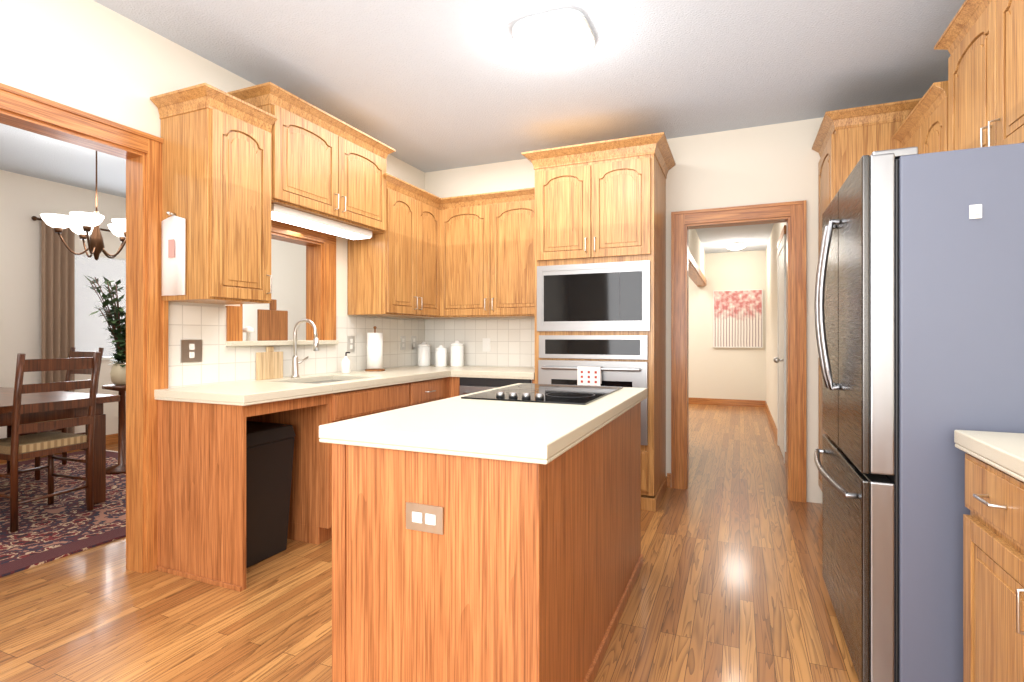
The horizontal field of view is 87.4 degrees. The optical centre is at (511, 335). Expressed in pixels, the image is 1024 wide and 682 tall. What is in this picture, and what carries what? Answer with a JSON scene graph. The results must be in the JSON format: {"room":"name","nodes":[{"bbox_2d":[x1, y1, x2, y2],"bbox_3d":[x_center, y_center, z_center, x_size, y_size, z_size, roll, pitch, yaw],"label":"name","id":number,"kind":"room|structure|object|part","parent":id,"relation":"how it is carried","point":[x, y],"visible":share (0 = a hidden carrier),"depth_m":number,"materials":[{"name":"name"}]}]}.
{"room":"kitchen","nodes":[
{"label":"kitchen","id":0,"kind":"room"},
{"bbox_2d":[0,170,125,438],"bbox_3d":[-5.326,-0.180,3.744,0.130,2.720,6.190,0,0,23],"label":"wall","id":1,"kind":"structure","parent":0,"point":[24,199],"depth_m":5.17,"materials":[{"name":"white paint"}]},
{"bbox_2d":[0,433,117,463],"bbox_3d":[-5.259,1.125,3.715,0.013,0.110,5.929,0,0,23],"label":"baseboard","id":2,"kind":"structure","parent":1,"relation":"attached to","point":[111,439],"depth_m":5.81,"materials":[{"name":"brown wood"}]},
{"bbox_2d":[31,216,110,433],"bbox_3d":[-4.323,-0.005,5.813,0.097,2.310,1.477,0,0,23],"label":"curtain","id":3,"kind":"object","parent":1,"relation":"attached to","point":[57,298],"visible":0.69,"depth_m":5.31,"materials":[{"name":"brown fabric"}]},
{"bbox_2d":[75,252,125,359],"bbox_3d":[-4.399,-0.300,5.876,0.130,1.121,0.880,0,0,23],"label":"window blinds","id":4,"kind":"object","parent":1,"relation":"attached to","point":[91,335],"visible":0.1,"depth_m":5.72,"materials":[{"name":"white fabric"}]},
{"bbox_2d":[0,0,424,346],"bbox_3d":[-2.039,-0.180,2.349,0.130,2.720,5.930,0,0,23],"label":"wall","id":5,"kind":"structure","parent":0,"point":[94,58],"depth_m":2.51,"materials":[{"name":"beige paint"}]},
{"bbox_2d":[0,83,167,572],"bbox_3d":[-2.120,0.087,2.122,0.160,2.185,1.440,0,0,23],"label":"door frame","id":6,"kind":"structure","parent":5,"relation":"attached to","point":[29,105],"depth_m":2.68,"materials":[{"name":"brown wood"}]},
{"bbox_3d":[-2.133,0.135,2.128,0.132,2.090,1.250,0,0,23],"label":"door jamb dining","id":7,"kind":"part","parent":6,"relation":"part of","materials":[{"name":"brown wood"}]},
{"bbox_2d":[156,94,277,304],"bbox_3d":[-1.555,-0.669,2.844,0.366,0.978,0.380,0,0,23],"label":"upper cabinet","id":8,"kind":"object","parent":5,"relation":"attached to","point":[236,164],"depth_m":2.70,"materials":[{"name":"brown wood"}]},
{"bbox_2d":[161,211,185,295],"bbox_3d":[-1.702,-0.412,2.675,0.171,0.417,0.044,0,0,23],"label":"hanging towel","id":9,"kind":"object","parent":8,"relation":"hanging from","point":[173,255],"visible":1,"depth_m":2.68,"materials":[{"name":"white fabric"}]},
{"bbox_2d":[225,219,335,340],"bbox_3d":[-1.537,-0.345,3.531,0.170,0.810,0.900,0,0,23],"label":"trim","id":10,"kind":"structure","parent":5,"relation":"attached to","point":[320,280],"depth_m":3.81,"materials":[{"name":"brown wood"}]},
{"bbox_2d":[226,340,338,345],"bbox_3d":[-1.530,0.045,3.529,0.205,0.030,0.900,0,0,23],"label":"shelf","id":11,"kind":"object","parent":5,"relation":"attached to","point":[269,343],"visible":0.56,"depth_m":3.37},
{"bbox_2d":[243,326,253,340],"bbox_3d":[-1.621,-0.015,3.295,0.070,0.090,0.068,0,0,23],"label":"mushroom","id":12,"kind":"object","parent":11,"relation":"on","point":[247,330],"visible":1,"depth_m":3.28,"materials":[{"name":"white ceramic"}]},
{"bbox_2d":[257,299,287,340],"bbox_3d":[-1.565,-0.105,3.511,0.015,0.270,0.240,0,0,23],"label":"cutting board","id":13,"kind":"object","parent":11,"relation":"on","point":[272,323],"visible":1,"depth_m":3.50,"materials":[{"name":"brown wood"}]},
{"bbox_2d":[168,304,423,387],"bbox_3d":[-1.311,0.052,3.886,0.007,0.435,2.529,0,0,23],"label":"tile backsplash","id":14,"kind":"structure","parent":5,"relation":"attached to","point":[220,363],"depth_m":3.23,"materials":[{"name":"beige tile"}]},
{"bbox_2d":[181,340,201,361],"bbox_3d":[-1.726,0.080,2.889,0.007,0.120,0.120,0,0,23],"label":"outlet","id":15,"kind":"object","parent":14,"relation":"attached to","point":[191,350],"visible":1,"depth_m":2.88,"materials":[{"name":"silver metal"}]},
{"bbox_2d":[348,336,354,351],"bbox_3d":[-1.222,0.060,4.076,0.007,0.120,0.075,0,0,23],"label":"outlet","id":16,"kind":"object","parent":14,"relation":"attached to","point":[351,343],"visible":1,"depth_m":4.08,"materials":[{"name":"beige plastic"}]},
{"bbox_2d":[400,336,405,349],"bbox_3d":[-0.956,0.060,4.705,0.007,0.120,0.075,0,0,23],"label":"outlet","id":17,"kind":"object","parent":14,"relation":"attached to","point":[402,342],"visible":1,"depth_m":4.70,"materials":[{"name":"beige plastic"}]},
{"bbox_2d":[411,336,415,348],"bbox_3d":[-0.889,0.060,4.862,0.007,0.120,0.075,0,0,23],"label":"wall outlet","id":18,"kind":"object","parent":14,"relation":"attached to","point":[413,342],"visible":1,"depth_m":4.85,"materials":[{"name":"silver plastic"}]},
{"bbox_2d":[230,90,389,237],"bbox_3d":[-1.277,-1.039,3.498,0.366,0.579,1.040,0,0,23],"label":"upper cabinet","id":19,"kind":"object","parent":5,"relation":"attached to","point":[327,170],"depth_m":3.33,"materials":[{"name":"brown wood"}]},
{"bbox_2d":[271,204,371,239],"bbox_3d":[-1.251,-0.723,3.464,0.170,0.050,0.880,0,0,23],"label":"under-cabinet light","id":20,"kind":"object","parent":19,"relation":"attached to","point":[280,213],"visible":0.79,"depth_m":3.39,"materials":[{"name":"white plastic"}]},
{"bbox_2d":[348,178,441,317],"bbox_3d":[-0.906,-0.645,4.313,0.412,0.969,0.752,0,0,23],"label":"upper cabinet","id":21,"kind":"object","parent":5,"relation":"attached to","point":[398,273],"depth_m":4.09,"materials":[{"name":"brown wood"}]},
{"bbox_2d":[0,404,858,681],"bbox_3d":[-0.745,1.210,4.770,8.100,0.060,12.000,0,0,23],"label":"floor","id":22,"kind":"structure","parent":0,"point":[730,585],"depth_m":2.34,"materials":[{"name":"brown wood"}]},
{"bbox_2d":[0,450,125,577],"bbox_3d":[-3.586,1.173,3.668,2.832,0.013,2.970,0,0,23],"label":"dining rug","id":23,"kind":"object","parent":22,"relation":"on","point":[64,525],"visible":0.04,"depth_m":3.47,"materials":[{"name":"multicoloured carpet"}]},
{"bbox_2d":[0,351,100,531],"bbox_3d":[-3.057,0.634,3.459,0.531,1.063,0.476,0,0,23],"label":"chair","id":24,"kind":"object","parent":23,"relation":"on","point":[15,447],"visible":1,"depth_m":3.38,"materials":[{"name":"brown wood"}]},
{"bbox_2d":[7,347,103,479],"bbox_3d":[-3.948,0.634,4.646,0.458,1.063,0.509,0,0,23],"label":"dining chair","id":25,"kind":"object","parent":23,"relation":"on","point":[73,353],"visible":0.12,"depth_m":4.82,"materials":[{"name":"brown wood"}]},
{"bbox_2d":[0,387,119,503],"bbox_3d":[-3.837,0.793,3.758,1.900,0.746,0.920,0,0,23],"label":"dining table","id":26,"kind":"object","parent":23,"relation":"on","point":[6,401],"visible":0.67,"depth_m":3.72,"materials":[{"name":"brown wood"}]},
{"bbox_2d":[102,384,125,473],"bbox_3d":[-3.396,0.795,4.668,0.300,0.740,0.300,0,0,23],"label":"plant stand","id":27,"kind":"object","parent":23,"relation":"on","point":[119,467],"visible":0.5,"depth_m":4.64,"materials":[{"name":"brown wood"}]},
{"bbox_2d":[85,275,125,384],"bbox_3d":[-3.357,-0.052,4.683,0.664,0.951,0.654,0,0,23],"label":"plant","id":28,"kind":"object","parent":27,"relation":"on","point":[117,330],"visible":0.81,"depth_m":4.60,"materials":[{"name":"green plant"}]},
{"bbox_2d":[246,421,295,567],"bbox_3d":[-1.444,0.835,2.867,0.367,0.690,0.397,0,0,23],"label":"trash can","id":29,"kind":"object","parent":22,"relation":"on","point":[269,454],"visible":0.46,"depth_m":2.82,"materials":[{"name":"black plastic"}]},
{"bbox_2d":[247,381,418,544],"bbox_3d":[-1.131,0.745,3.510,0.625,0.870,0.857,0,0,23],"label":"base cabinet","id":30,"kind":"object","parent":22,"relation":"on","point":[310,510],"depth_m":3.06,"materials":[{"name":"orange wood"}]},
{"bbox_2d":[154,365,457,405],"bbox_3d":[-1.023,0.295,3.752,0.641,0.051,2.548,0,0,23],"label":"countertop","id":31,"kind":"structure","parent":30,"relation":"on","point":[246,393],"depth_m":2.95,"materials":[{"name":"white stone"}]},
{"bbox_2d":[256,346,282,379],"bbox_3d":[-1.518,0.168,3.360,0.016,0.205,0.200,0,0,23],"label":"cutting board","id":32,"kind":"object","parent":31,"relation":"on","point":[269,363],"visible":1,"depth_m":3.35,"materials":[{"name":"beige wood"}]},
{"bbox_2d":[291,319,318,377],"bbox_3d":[-1.313,0.080,3.478,0.222,0.380,0.130,0,0,23],"label":"kitchen faucet","id":33,"kind":"object","parent":31,"relation":"on","point":[295,363],"visible":1,"depth_m":3.46,"materials":[{"name":"silver metal"}]},
{"bbox_2d":[341,352,350,373],"bbox_3d":[-1.199,0.193,3.876,0.067,0.155,0.064,0,0,23],"label":"soap dispenser","id":34,"kind":"object","parent":31,"relation":"on","point":[345,365],"visible":1,"depth_m":3.85,"materials":[{"name":"white plastic"}]},
{"bbox_2d":[365,326,384,370],"bbox_3d":[-1.062,0.097,4.153,0.150,0.347,0.150,0,0,23],"label":"paper towel holder","id":35,"kind":"object","parent":31,"relation":"on","point":[374,351],"visible":1,"depth_m":4.10,"materials":[{"name":"white paper"}]},
{"bbox_2d":[417,342,430,365],"bbox_3d":[-0.798,0.160,4.858,0.117,0.220,0.117,0,0,14],"label":"canister set","id":36,"kind":"object","parent":31,"relation":"on","point":[423,348],"depth_m":4.81,"materials":[{"name":"white ceramic"}]},
{"bbox_2d":[435,345,446,366],"bbox_3d":[-0.625,0.175,4.720,0.101,0.190,0.101,0,0,14],"label":"canister set","id":37,"kind":"object","parent":31,"relation":"on","point":[440,353],"depth_m":4.68,"materials":[{"name":"white ceramic"}]},
{"bbox_2d":[450,341,463,366],"bbox_3d":[-0.485,0.155,4.725,0.117,0.230,0.117,0,0,14],"label":"canister set","id":38,"kind":"object","parent":31,"relation":"on","point":[456,353],"depth_m":4.68,"materials":[{"name":"white ceramic"}]},
{"bbox_2d":[419,377,450,403],"bbox_3d":[-0.892,0.745,4.074,0.625,0.870,0.637,0,0,23],"label":"base cabinet","id":39,"kind":"object","parent":22,"relation":"on","point":[431,390],"depth_m":4.01,"materials":[{"name":"orange wood"}]},
{"bbox_2d":[451,377,459,396],"bbox_3d":[-0.614,0.745,4.631,0.703,0.870,0.605,0,0,23],"label":"base cabinet","id":40,"kind":"object","parent":22,"relation":"on","point":[455,381],"depth_m":4.23,"materials":[{"name":"orange wood"}]},
{"bbox_2d":[332,402,642,681],"bbox_3d":[0.060,0.745,2.202,0.694,0.870,1.544,0,0,23],"label":"kitchen island","id":41,"kind":"object","parent":22,"relation":"on","point":[521,572],"visible":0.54,"depth_m":1.53,"materials":[{"name":"orange wood"}]},
{"bbox_2d":[406,502,443,534],"bbox_3d":[-0.246,0.510,1.501,0.120,0.075,0.007,0,0,23],"label":"outlet","id":42,"kind":"object","parent":41,"relation":"attached to","point":[425,518],"depth_m":1.50,"materials":[{"name":"beige plastic"}]},
{"bbox_2d":[319,383,646,464],"bbox_3d":[0.060,0.295,2.202,0.730,0.051,1.580,0,0,23],"label":"island countertop","id":43,"kind":"structure","parent":41,"relation":"on","point":[534,432],"depth_m":1.61,"materials":[{"name":"white stone"}]},
{"bbox_2d":[461,383,622,404],"bbox_3d":[0.178,0.255,2.543,0.550,0.028,0.740,0,0,23],"label":"glass cooktop","id":44,"kind":"object","parent":43,"relation":"in","point":[559,394],"visible":1,"depth_m":2.41,"materials":[{"name":"black glass"}]},
{"bbox_2d":[460,377,531,394],"bbox_3d":[-0.025,0.747,4.342,0.600,0.866,0.656,0,0,23],"label":"dishwasher","id":45,"kind":"object","parent":22,"relation":"on","point":[468,385],"visible":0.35,"depth_m":4.11,"materials":[{"name":"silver metal"}]},
{"bbox_2d":[450,366,534,379],"bbox_3d":[-0.030,0.295,4.357,0.676,0.051,0.658,0,0,23],"label":"countertop","id":46,"kind":"structure","parent":45,"relation":"on","point":[465,371],"depth_m":4.14,"materials":[{"name":"white stone"}]},
{"bbox_2d":[522,132,675,511],"bbox_3d":[0.670,-0.080,4.035,1.008,2.519,0.701,0,0,23],"label":"tall cabinet","id":47,"kind":"object","parent":22,"relation":"on","point":[601,201],"visible":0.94,"depth_m":3.75,"materials":[{"name":"brown wood"}]},
{"bbox_2d":[538,335,647,444],"bbox_3d":[0.545,0.365,3.741,0.780,0.741,0.085,0,0,23],"label":"wall oven","id":48,"kind":"object","parent":47,"relation":"in","point":[619,373],"visible":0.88,"depth_m":3.73,"materials":[{"name":"silver metal"}]},
{"bbox_2d":[577,366,601,385],"bbox_3d":[0.535,0.287,3.706,0.163,0.151,0.036,0,0,23],"label":"pot holder","id":49,"kind":"object","parent":48,"relation":"hanging from","point":[589,376],"visible":0.81,"depth_m":3.69,"materials":[{"name":"white fabric"}]},
{"bbox_2d":[537,260,649,330],"bbox_3d":[0.558,-0.273,3.771,0.810,0.475,0.019,0,0,23],"label":"built-in microwave","id":50,"kind":"object","parent":47,"relation":"in","point":[611,296],"visible":1,"depth_m":3.75,"materials":[{"name":"silver metal"}]},
{"bbox_2d":[812,98,920,490],"bbox_3d":[2.329,-0.077,3.350,0.727,2.514,0.666,0,0,23],"label":"pantry cabinet","id":51,"kind":"object","parent":22,"relation":"on","point":[846,140],"visible":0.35,"depth_m":3.19,"materials":[{"name":"brown wood"}]},
{"bbox_2d":[814,143,1023,681],"bbox_3d":[1.605,0.299,1.953,0.871,1.762,0.880,0,0,23],"label":"refrigerator","id":52,"kind":"object","parent":22,"relation":"on","point":[919,306],"visible":1,"depth_m":1.64,"materials":[{"name":"grey metal"}]},
{"bbox_2d":[969,204,981,218],"bbox_3d":[1.358,-0.365,1.565,0.028,0.040,0.026,0,0,23],"label":"hook","id":53,"kind":"object","parent":52,"relation":"attached to","point":[975,211],"visible":1,"depth_m":1.57,"materials":[{"name":"white plastic"}]},
{"bbox_2d":[963,453,1018,681],"bbox_3d":[1.458,0.745,1.159,0.618,0.870,0.527,0,0,23],"label":"base cabinet","id":54,"kind":"object","parent":22,"relation":"on","point":[993,586],"depth_m":1.35,"materials":[{"name":"brown wood"}]},
{"bbox_2d":[954,430,1023,481],"bbox_3d":[0.936,0.295,-0.058,0.628,0.051,3.225,0,0,23],"label":"countertop","id":55,"kind":"structure","parent":54,"relation":"on","point":[1003,451],"depth_m":1.35,"materials":[{"name":"beige stone"}]},
{"bbox_2d":[1019,480,1023,681],"bbox_3d":[1.291,0.745,0.766,0.618,0.870,0.594,0,0,23],"label":"base cabinet","id":56,"kind":"object","parent":22,"relation":"on","point":[1021,484],"depth_m":1.20,"materials":[{"name":"brown wood"}]},
{"bbox_2d":[0,0,964,197],"bbox_3d":[-0.745,-1.580,4.770,8.100,0.080,12.000,0,0,23],"label":"ceiling","id":57,"kind":"structure","parent":0,"point":[425,86],"depth_m":3.06,"materials":[{"name":"white paint"}]},
{"bbox_2d":[40,151,125,260],"bbox_3d":[-3.146,-1.055,4.061,0.611,0.970,0.615,0,0,23],"label":"dining chandelier","id":58,"kind":"object","parent":57,"relation":"hanging from","point":[83,225],"visible":0.92,"depth_m":3.98,"materials":[{"name":"white glass"}]},
{"bbox_2d":[512,9,594,63],"bbox_3d":[0.215,-1.490,2.733,0.380,0.098,0.380,0,0,23],"label":"flush-mount ceiling light","id":59,"kind":"object","parent":57,"relation":"attached to","point":[561,38],"visible":1,"depth_m":2.63,"materials":[{"name":"frosted white glass"}]},
{"bbox_2d":[243,117,822,502],"bbox_3d":[-0.570,-0.180,5.017,7.630,2.720,0.130,0,0,23],"label":"wall","id":60,"kind":"structure","parent":0,"point":[772,163],"depth_m":4.05,"materials":[{"name":"beige paint"}]},
{"bbox_2d":[424,319,534,366],"bbox_3d":[-0.193,0.061,4.781,1.307,0.416,0.007,0,0,23],"label":"tile backsplash","id":61,"kind":"structure","parent":60,"relation":"attached to","point":[512,342],"depth_m":4.78,"materials":[{"name":"beige tile"}]},
{"bbox_2d":[483,338,489,351],"bbox_3d":[-0.229,0.080,4.787,0.075,0.120,0.009,0,0,23],"label":"switch back splash","id":62,"kind":"object","parent":61,"relation":"attached to","point":[486,344],"visible":1,"depth_m":4.78,"materials":[{"name":"white plastic"}]},
{"bbox_2d":[442,190,534,317],"bbox_3d":[-0.122,-0.645,4.538,0.988,0.969,0.394,0,0,23],"label":"upper cabinet","id":63,"kind":"object","parent":60,"relation":"attached to","point":[488,240],"depth_m":4.40,"materials":[{"name":"brown wood"}]},
{"bbox_2d":[671,200,805,502],"bbox_3d":[1.688,0.110,4.043,0.922,2.140,0.160,0,0,23],"label":"door frame","id":64,"kind":"structure","parent":60,"relation":"attached to","point":[795,211],"depth_m":3.96,"materials":[{"name":"brown wood"}]},
{"bbox_3d":[1.693,0.160,4.056,0.722,2.040,0.132,0,0,23],"label":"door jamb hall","id":65,"kind":"part","parent":64,"relation":"part of","materials":[{"name":"brown wood"}]},
{"bbox_2d":[689,229,704,276],"bbox_3d":[2.229,-0.120,6.800,0.130,2.600,5.340,0,0,23],"label":"wall","id":66,"kind":"structure","parent":0,"point":[696,250],"depth_m":7.48,"materials":[{"name":"beige paint"}]},
{"bbox_2d":[689,251,706,286],"bbox_3d":[2.559,0.110,7.555,0.150,2.140,3.689,0,0,23],"label":"door frame","id":67,"kind":"structure","parent":66,"relation":"attached to","point":[697,277],"depth_m":7.58,"materials":[{"name":"brown wood"}]},
{"bbox_2d":[689,250,765,400],"bbox_3d":[2.837,-0.180,9.512,3.270,2.720,0.130,0,0,23],"label":"wall","id":68,"kind":"structure","parent":0,"point":[726,373],"depth_m":9.11,"materials":[{"name":"beige paint"}]},
{"bbox_2d":[689,397,763,406],"bbox_3d":[2.790,1.125,9.454,2.970,0.110,0.013,0,0,23],"label":"baseboard","id":69,"kind":"structure","parent":68,"relation":"attached to","point":[733,402],"depth_m":9.08,"materials":[{"name":"brown wood"}]},
{"bbox_2d":[713,289,762,347],"bbox_3d":[3.794,-0.290,9.014,0.770,0.970,0.036,0,0,23],"label":"picture","id":70,"kind":"object","parent":68,"relation":"attached to","point":[737,318],"visible":0.98,"depth_m":9.00,"materials":[{"name":"paper"}]},
{"bbox_2d":[696,223,773,253],"bbox_3d":[2.722,-1.479,6.591,1.140,0.118,5.338,0,0,23],"label":"ceiling","id":71,"kind":"structure","parent":0,"point":[756,237],"depth_m":7.73,"materials":[{"name":"white paint"}]},
{"bbox_2d":[725,242,746,249],"bbox_3d":[3.432,-1.371,8.212,0.300,0.098,0.300,0,0,23],"label":"light","id":72,"kind":"object","parent":71,"relation":"attached to","point":[735,245],"visible":1,"depth_m":8.12,"materials":[{"name":"white glass"}]},
{"bbox_2d":[766,222,785,426],"bbox_3d":[3.214,-0.120,6.381,0.130,2.600,5.340,0,0,23],"label":"wall","id":73,"kind":"structure","parent":0,"point":[771,322],"depth_m":7.06,"materials":[{"name":"beige paint"}]},
{"bbox_2d":[764,401,776,439],"bbox_3d":[3.547,1.125,7.353,0.013,0.110,3.289,0,0,23],"label":"baseboard","id":74,"kind":"structure","parent":73,"relation":"attached to","point":[770,417],"depth_m":7.03,"materials":[{"name":"brown wood"}]},
{"bbox_2d":[773,225,785,463],"bbox_3d":[2.676,0.080,5.415,0.102,2.200,1.000,0,0,23],"label":"door","id":75,"kind":"structure","parent":73,"relation":"attached to","point":[780,359],"depth_m":5.38,"materials":[{"name":"white paint"}]},
{"bbox_3d":[1.698,-0.180,0.762,0.130,2.720,5.930,0,0,23],"label":"wall","id":76,"kind":"structure","parent":0,"visible":0},
{"bbox_2d":[893,81,947,153],"bbox_3d":[2.230,-0.664,2.676,0.382,0.989,0.766,0,0,23],"label":"upper cabinet","id":77,"kind":"object","parent":76,"relation":"attached to","point":[923,127],"visible":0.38,"depth_m":2.60,"materials":[{"name":"brown wood"}]},
{"bbox_2d":[934,0,1023,150],"bbox_3d":[1.888,-0.970,1.871,0.382,0.699,1.088,0,0,23],"label":"upper cabinet","id":78,"kind":"object","parent":76,"relation":"attached to","point":[981,42],"visible":0.81,"depth_m":2.02,"materials":[{"name":"brown wood"}]}
]}

